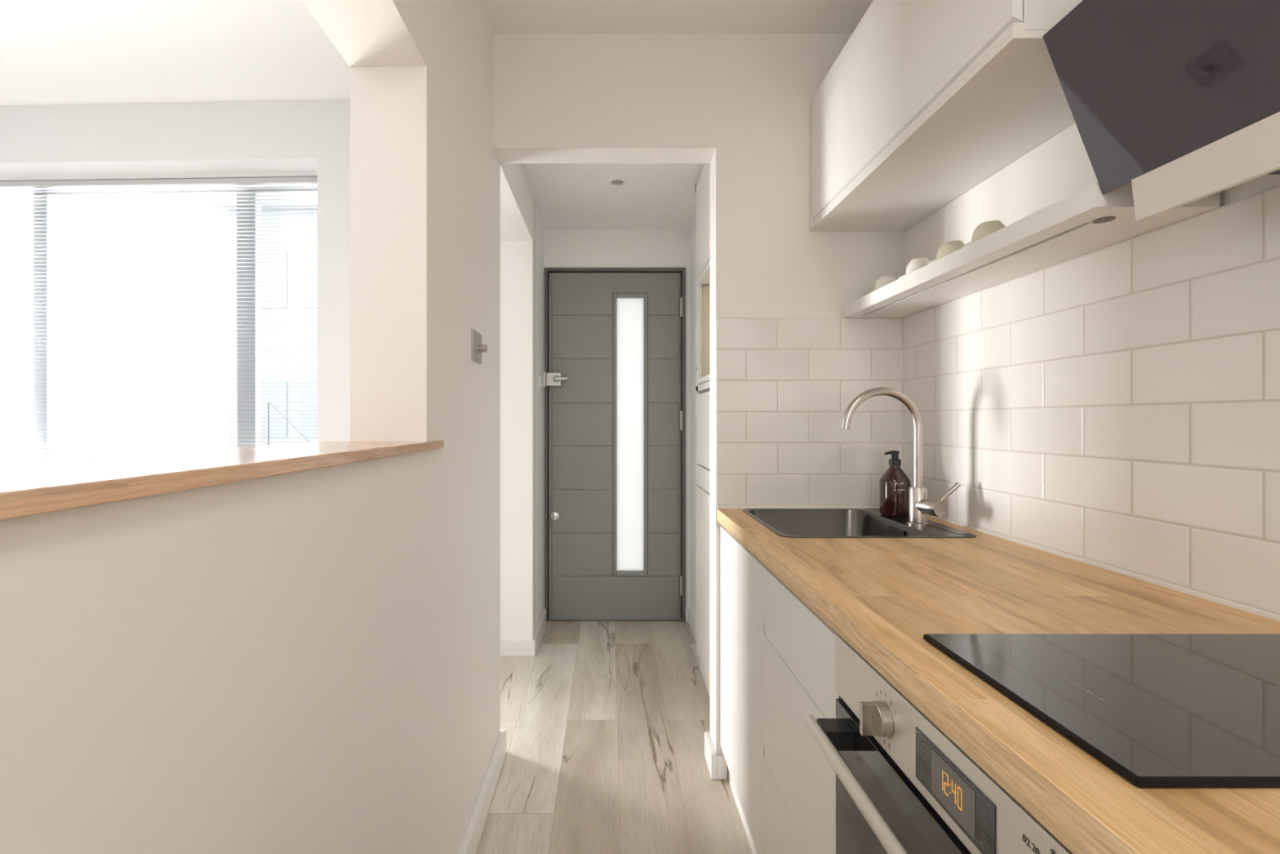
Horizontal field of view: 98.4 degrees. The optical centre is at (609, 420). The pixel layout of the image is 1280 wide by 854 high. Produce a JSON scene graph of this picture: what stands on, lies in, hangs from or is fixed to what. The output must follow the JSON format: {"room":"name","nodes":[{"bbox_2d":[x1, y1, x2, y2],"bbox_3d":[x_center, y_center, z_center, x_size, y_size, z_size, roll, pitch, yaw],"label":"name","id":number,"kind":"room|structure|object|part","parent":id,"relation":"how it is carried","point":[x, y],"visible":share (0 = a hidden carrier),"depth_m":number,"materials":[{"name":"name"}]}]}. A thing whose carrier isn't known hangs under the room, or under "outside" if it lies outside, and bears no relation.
{"room":"kitchen","nodes":[
{"label":"kitchen","id":0,"kind":"room"},
{"bbox_2d":[0,0,350,105],"bbox_3d":[-2.671,-1.725,0.675,4.259,0.218,5.250,0,0,0],"label":"ceiling","id":1,"kind":"structure","parent":0,"point":[52,51],"depth_m":2.42,"materials":[{"name":"white paint"}]},
{"bbox_2d":[0,0,543,853],"bbox_3d":[-0.461,-0.284,0.825,0.160,2.900,5.250,0,0,0],"label":"wall","id":2,"kind":"structure","parent":0,"point":[307,661],"depth_m":0.88,"materials":[{"name":"white paint"}]},
{"bbox_2d":[0,440,444,520],"bbox_3d":[-0.483,0.052,0.311,0.234,0.017,1.822,0,0,0],"label":"ledge","id":3,"kind":"object","parent":2,"relation":"attached to","point":[32,488],"visible":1,"depth_m":0.51,"materials":[{"name":"brown wood"}]},
{"bbox_2d":[0,98,535,656],"bbox_3d":[-2.554,-0.284,2.934,4.382,2.900,0.319,0,0,2],"label":"wall window","id":4,"kind":"structure","parent":2,"relation":"in","point":[293,138],"depth_m":2.80,"materials":[{"name":"white paint"}]},
{"bbox_2d":[0,176,317,458],"bbox_3d":[-2.922,-0.554,3.047,2.898,1.525,0.064,0,0,2],"label":"blind","id":5,"kind":"object","parent":4,"relation":"attached to","point":[270,183],"visible":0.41,"depth_m":3.04,"materials":[{"name":"grey"}]},
{"bbox_3d":[-2.920,0.200,3.051,2.882,0.017,0.026,0,0,2],"label":"rail","id":6,"kind":"part","parent":5,"relation":"part of","materials":[{"name":"white plastic"}]},
{"bbox_3d":[-2.711,-0.547,3.044,0.002,1.487,0.029,0,0,2],"label":"ladder cord","id":7,"kind":"part","parent":5,"relation":"part of","materials":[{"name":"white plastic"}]},
{"bbox_3d":[-1.612,-0.547,3.008,0.002,1.487,0.029,0,0,2],"label":"ladder cord","id":8,"kind":"part","parent":5,"relation":"part of","materials":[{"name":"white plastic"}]},
{"bbox_2d":[0,186,317,462],"bbox_3d":[-2.938,-0.152,2.984,3.010,2.397,0.355,0,0,2],"label":"window","id":9,"kind":"structure","parent":4,"relation":"attached to","point":[50,366],"depth_m":3.12,"materials":[{"name":"silver metal"}]},
{"bbox_2d":[471,328,487,364],"bbox_3d":[-0.367,-0.210,1.580,0.028,0.087,0.106,0,0,0],"label":"dimmer switch","id":10,"kind":"object","parent":2,"relation":"attached to","point":[477,348],"visible":1,"depth_m":1.57,"materials":[{"name":"grey"}]},
{"bbox_2d":[471,328,481,364],"bbox_3d":[-0.379,-0.210,1.580,0.004,0.087,0.106,0,0,0],"label":"switch plate","id":11,"kind":"object","parent":10,"relation":"attached to","point":[476,336],"depth_m":1.56,"materials":[{"name":"grey"}]},
{"bbox_3d":[-0.365,-0.208,1.590,0.024,0.022,0.022,0,0,0],"label":"knob","id":12,"kind":"part","parent":10,"relation":"part of","materials":[{"name":"silver metal"}]},
{"bbox_2d":[457,728,506,853],"bbox_3d":[-0.371,1.125,0.071,0.020,0.082,3.742,0,0,0],"label":"baseboard","id":13,"kind":"structure","parent":2,"relation":"attached to","point":[468,845],"depth_m":1.61,"materials":[{"name":"white paint"}]},
{"bbox_2d":[533,608,546,654],"bbox_3d":[-0.374,1.128,2.975,0.014,0.076,0.467,0,0,0],"label":"baseboard","id":14,"kind":"structure","parent":2,"relation":"attached to","point":[540,627],"depth_m":2.93,"materials":[{"name":"white paint"}]},
{"bbox_2d":[538,375,542,391],"bbox_3d":[-0.375,-0.202,3.018,0.012,0.085,0.085,0,0,0],"label":"light switch","id":15,"kind":"object","parent":2,"relation":"attached to","point":[540,376],"visible":1,"depth_m":3.00,"materials":[{"name":"white paint"}]},
{"bbox_2d":[521,163,704,229],"bbox_3d":[0.380,-1.474,2.708,1.841,0.720,1.583,0,0,0],"label":"ceiling","id":16,"kind":"structure","parent":0,"point":[566,196],"depth_m":2.73,"materials":[{"name":"white paint"}]},
{"bbox_2d":[607,177,627,186],"bbox_3d":[0.037,-1.111,2.570,0.096,0.008,0.096,0,0,0],"label":"recessed light","id":17,"kind":"object","parent":16,"relation":"in","point":[614,181],"visible":1,"depth_m":2.56,"materials":[{"name":"white metal"}]},
{"bbox_2d":[475,621,752,853],"bbox_3d":[-1.750,1.226,0.775,6.100,0.120,5.450,0,0,0],"label":"floor","id":18,"kind":"structure","parent":0,"point":[606,725],"depth_m":1.97,"materials":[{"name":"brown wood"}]},
{"bbox_2d":[694,163,710,697],"bbox_3d":[0.675,0.029,2.261,0.549,2.275,0.662,0,0,0],"label":"tall cabinet","id":19,"kind":"object","parent":18,"relation":"on","point":[702,188],"visible":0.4,"depth_m":2.42,"materials":[{"name":"white paint"}]},
{"bbox_3d":[0.414,-0.877,2.255,0.018,0.438,0.650,0,0,0],"label":"door","id":20,"kind":"part","parent":19,"relation":"part of","materials":[{"name":"white paint"}]},
{"bbox_3d":[0.414,0.686,2.255,0.018,0.769,0.650,0,0,0],"label":"door","id":21,"kind":"part","parent":19,"relation":"part of","materials":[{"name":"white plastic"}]},
{"bbox_3d":[0.414,0.018,2.255,0.018,0.360,0.650,0,0,0],"label":"flap door","id":22,"kind":"part","parent":19,"relation":"part of","materials":[{"name":"white paint"}]},
{"bbox_3d":[0.414,0.250,2.255,0.018,0.092,0.650,0,0,0],"label":"drawer","id":23,"kind":"part","parent":19,"relation":"part of","materials":[{"name":"white paint"}]},
{"bbox_2d":[720,526,765,853],"bbox_3d":[0.651,0.748,1.554,0.578,0.836,0.506,0,0,0],"label":"base cabinet","id":24,"kind":"object","parent":18,"relation":"on","point":[742,624],"visible":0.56,"depth_m":1.49,"materials":[{"name":"white laminate"}]},
{"bbox_2d":[716,508,1279,853],"bbox_3d":[0.655,0.307,0.676,0.608,0.042,2.252,0,0,0],"label":"countertop","id":25,"kind":"structure","parent":24,"relation":"on","point":[882,596],"depth_m":0.77,"materials":[{"name":"brown wood"}]},
{"bbox_2d":[742,508,977,537],"bbox_3d":[0.666,0.374,1.562,0.490,0.184,0.437,0,0,0],"label":"sink","id":26,"kind":"object","parent":25,"relation":"in","point":[785,522],"visible":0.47,"depth_m":1.76,"materials":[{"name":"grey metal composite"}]},
{"bbox_2d":[879,450,911,517],"bbox_3d":[0.851,0.185,1.645,0.079,0.194,0.080,0,0,0],"label":"soap bottle","id":27,"kind":"object","parent":26,"relation":"on","point":[894,483],"visible":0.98,"depth_m":1.62,"materials":[{"name":"brown glass"}]},
{"bbox_3d":[0.883,0.283,1.452,0.030,0.001,0.155,0,0,0],"label":"ledge panel","id":28,"kind":"part","parent":26,"relation":"part of","materials":[{"name":"grey metal"}]},
{"bbox_2d":[840,386,960,526],"bbox_3d":[0.778,0.096,1.486,0.289,0.374,0.101,0,0,0],"label":"tap","id":29,"kind":"object","parent":25,"relation":"on","point":[919,506],"visible":1,"depth_m":1.50,"materials":[{"name":"silver metal"}]},
{"bbox_3d":[0.744,0.046,1.508,0.221,0.274,0.022,0,0,0],"label":"spout","id":30,"kind":"part","parent":29,"relation":"part of","materials":[{"name":"silver metal"}]},
{"bbox_3d":[0.895,0.190,1.454,0.056,0.057,0.012,0,0,9],"label":"lever","id":31,"kind":"part","parent":29,"relation":"part of","materials":[{"name":"silver metal"}]},
{"bbox_2d":[923,634,1279,787],"bbox_3d":[0.665,0.282,0.575,0.510,0.008,0.294,0,0,0],"label":"cooktop","id":32,"kind":"object","parent":25,"relation":"in","point":[1157,710],"visible":1,"depth_m":0.56,"materials":[{"name":"black glass"}]},
{"bbox_2d":[763,567,840,853],"bbox_3d":[0.651,0.748,0.784,0.578,0.836,1.029,0,0,0],"label":"drawer unit","id":33,"kind":"object","parent":18,"relation":"on","point":[799,781],"visible":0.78,"depth_m":1.07,"materials":[{"name":"white laminate"}]},
{"bbox_3d":[0.372,0.924,1.086,0.020,0.270,0.426,0,0,0],"label":"drawer","id":34,"kind":"part","parent":33,"relation":"part of","materials":[{"name":"white paint"}]},
{"bbox_3d":[0.372,0.421,1.086,0.020,0.154,0.426,0,0,0],"label":"drawer","id":35,"kind":"part","parent":33,"relation":"part of","materials":[{"name":"white paint"}]},
{"bbox_2d":[483,0,873,33],"bbox_3d":[0.380,-1.551,-0.017,1.841,0.566,3.867,0,0,0],"label":"ceiling","id":36,"kind":"structure","parent":0,"point":[504,16],"depth_m":1.73,"materials":[{"name":"white paint"}]},
{"bbox_2d":[689,215,698,621],"bbox_3d":[0.785,-0.084,3.025,0.630,2.500,0.850,0,0,0],"label":"wall","id":37,"kind":"structure","parent":0,"point":[693,393],"depth_m":3.08,"materials":[{"name":"white paint"}]},
{"bbox_2d":[543,229,689,608],"bbox_3d":[0.050,-0.034,3.309,0.861,2.400,0.200,0,0,0],"label":"wall door","id":38,"kind":"structure","parent":37,"relation":"in","point":[562,248],"depth_m":3.21,"materials":[{"name":"white paint"}]},
{"bbox_2d":[542,267,685,622],"bbox_3d":[0.029,0.139,3.235,0.826,2.054,0.189,0,0,0],"label":"door","id":39,"kind":"structure","parent":38,"relation":"attached to","point":[614,375],"depth_m":3.22,"materials":[{"name":"paint"},{"name":"frosted glass"},{"name":"metal"}]},
{"bbox_3d":[-0.276,-0.240,3.154,0.071,0.034,0.034,0,0,8],"label":"latch lever","id":40,"kind":"part","parent":39,"relation":"part of","materials":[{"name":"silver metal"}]},
{"bbox_3d":[0.122,0.080,3.230,0.159,1.593,0.006,0,0,0],"label":"pane","id":41,"kind":"part","parent":39,"relation":"part of","materials":[{"name":"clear glass"}]},
{"bbox_2d":[685,608,696,641],"bbox_3d":[0.456,1.127,2.905,0.028,0.078,0.609,0,0,0],"label":"baseboard","id":42,"kind":"structure","parent":37,"relation":"attached to","point":[690,618],"depth_m":3.08,"materials":[{"name":"white paint"}]},
{"bbox_2d":[493,33,904,753],"bbox_3d":[0.299,-0.084,1.863,1.361,2.500,0.109,0,0,0],"label":"wall","id":43,"kind":"structure","parent":0,"point":[738,104],"depth_m":1.81,"materials":[{"name":"white paint"}]},
{"bbox_2d":[704,731,727,779],"bbox_3d":[0.357,1.125,1.859,0.053,0.082,0.135,0,0,0],"label":"baseboard","id":44,"kind":"structure","parent":43,"relation":"attached to","point":[717,764],"depth_m":1.79,"materials":[{"name":"white paint"}]},
{"bbox_2d":[716,317,902,506],"bbox_3d":[0.656,-0.028,1.806,0.608,0.617,0.005,0,0,0],"label":"tiled wall","id":45,"kind":"structure","parent":43,"relation":"attached to","point":[786,386],"depth_m":1.80,"materials":[{"name":"white tile"}]},
{"bbox_2d":[804,633,1072,853],"bbox_3d":[0.611,0.697,0.573,0.618,0.724,0.593,0,0,0],"label":"oven","id":46,"kind":"object","parent":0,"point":[903,786],"visible":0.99,"depth_m":0.66,"materials":[{"name":"silver metal"}]},
{"bbox_3d":[0.348,0.383,0.709,0.015,0.045,0.045,0,0,0],"label":"control knob","id":47,"kind":"part","parent":46,"relation":"part of","materials":[{"name":"silver metal"}]},
{"bbox_2d":[904,121,1279,317],"bbox_3d":[1.084,-0.284,0.750,0.232,2.900,5.400,0,0,0],"label":"wall","id":48,"kind":"structure","parent":0,"point":[1060,166],"depth_m":1.30,"materials":[{"name":"white paint"}]},
{"bbox_2d":[809,0,1082,231],"bbox_3d":[0.811,-0.832,1.351,0.312,0.424,0.912,0,0,0],"label":"upper cabinet","id":49,"kind":"object","parent":48,"relation":"attached to","point":[924,101],"visible":0.88,"depth_m":1.24,"materials":[{"name":"white laminate"}]},
{"bbox_2d":[843,182,1220,317],"bbox_3d":[0.862,-0.354,1.335,0.196,0.040,0.936,0,0,0],"label":"shelf","id":50,"kind":"object","parent":48,"relation":"attached to","point":[1086,220],"visible":0.97,"depth_m":1.08,"materials":[{"name":"white paint"}]},
{"bbox_2d":[961,239,978,248],"bbox_3d":[0.832,-0.381,1.209,0.101,0.014,0.101,0,0,0],"label":"saucer","id":51,"kind":"object","parent":50,"relation":"on","point":[970,242],"visible":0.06,"depth_m":1.20,"materials":[{"name":"white ceramic"}]},
{"bbox_2d":[971,220,1005,241],"bbox_3d":[0.833,-0.406,1.210,0.068,0.049,0.070,0,0,35],"label":"espresso cup","id":52,"kind":"object","parent":51,"relation":"on","point":[983,229],"visible":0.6,"depth_m":1.19,"materials":[{"name":"beige ceramic"}]},
{"bbox_3d":[0.832,-0.381,1.340,0.101,0.014,0.101,0,0,0],"label":"saucer","id":53,"kind":"object","parent":50,"relation":"on","visible":0},
{"bbox_2d":[936,240,964,258],"bbox_3d":[0.833,-0.406,1.341,0.068,0.049,0.070,0,0,35],"label":"espresso cup","id":54,"kind":"object","parent":53,"relation":"on","point":[946,248],"visible":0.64,"depth_m":1.32,"materials":[{"name":"beige ceramic"}]},
{"bbox_3d":[0.832,-0.381,1.482,0.101,0.014,0.101,0,0,0],"label":"saucer","id":55,"kind":"object","parent":50,"relation":"on","visible":0},
{"bbox_2d":[905,257,930,274],"bbox_3d":[0.833,-0.406,1.482,0.068,0.049,0.070,0,0,35],"label":"espresso cup","id":56,"kind":"object","parent":55,"relation":"on","point":[914,264],"visible":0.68,"depth_m":1.46,"materials":[{"name":"white ceramic"}]},
{"bbox_3d":[0.832,-0.381,1.660,0.101,0.014,0.101,0,0,0],"label":"saucer","id":57,"kind":"object","parent":50,"relation":"on","visible":0},
{"bbox_2d":[873,275,896,289],"bbox_3d":[0.833,-0.406,1.661,0.068,0.049,0.070,0,0,35],"label":"espresso cup","id":58,"kind":"object","parent":57,"relation":"on","point":[882,281],"visible":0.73,"depth_m":1.64,"materials":[{"name":"white ceramic"}]},
{"bbox_2d":[902,186,1279,616],"bbox_3d":[0.964,-0.028,0.404,0.008,0.617,2.808,0,0,0],"label":"tiled wall","id":59,"kind":"structure","parent":48,"relation":"attached to","point":[1117,406],"depth_m":1.02,"materials":[{"name":"white tile"}]},
{"bbox_2d":[717,506,1279,621],"bbox_3d":[0.656,0.283,0.677,0.607,0.006,2.254,0,0,0],"label":"trim","id":60,"kind":"structure","parent":59,"relation":"attached to","point":[1220,601],"depth_m":1.10,"materials":[{"name":"white paint"}]},
{"bbox_2d":[1042,0,1279,221],"bbox_3d":[0.818,-0.779,0.567,0.278,0.977,0.598,0,0,0],"label":"hood","id":61,"kind":"object","parent":48,"relation":"attached to","point":[1178,101],"visible":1,"depth_m":0.73,"materials":[{"name":"black glass"}]},
{"bbox_3d":[0.781,-0.322,0.553,0.037,0.061,0.507,0,0,0],"label":"steel panel","id":62,"kind":"part","parent":61,"relation":"part of","materials":[{"name":"white metal"}]},
{"bbox_2d":[1266,168,1279,174],"bbox_3d":[0.846,-0.464,0.532,0.222,0.260,0.434,0,0,0],"label":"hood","id":63,"kind":"object","parent":61,"relation":"attached to","point":[1277,172],"depth_m":0.74,"materials":[{"name":"silver plastic"}]},
{"label":"outside","id":64,"kind":"structure","parent":0,"visible":0},
{"bbox_3d":[-2.000,1.566,8.775,14.000,0.200,10.450,0,0,0],"label":"ground","id":65,"kind":"structure","parent":64,"visible":0},
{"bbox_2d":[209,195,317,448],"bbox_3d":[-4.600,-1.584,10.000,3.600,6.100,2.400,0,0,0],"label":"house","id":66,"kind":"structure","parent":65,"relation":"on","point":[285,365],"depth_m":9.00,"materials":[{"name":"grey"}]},
{"bbox_2d":[267,401,309,444],"bbox_3d":[-2.552,0.656,4.500,0.469,1.621,0.012,0,0,0],"label":"handrail","id":67,"kind":"object","parent":65,"relation":"on","point":[268,402],"visible":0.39,"depth_m":4.50,"materials":[{"name":"grey metal"}]},
{"bbox_3d":[-2.780,0.657,4.500,0.012,1.618,0.012,0,0,0],"label":"post","id":68,"kind":"part","parent":67,"relation":"part of","materials":[{"name":"white metal"}]}
]}

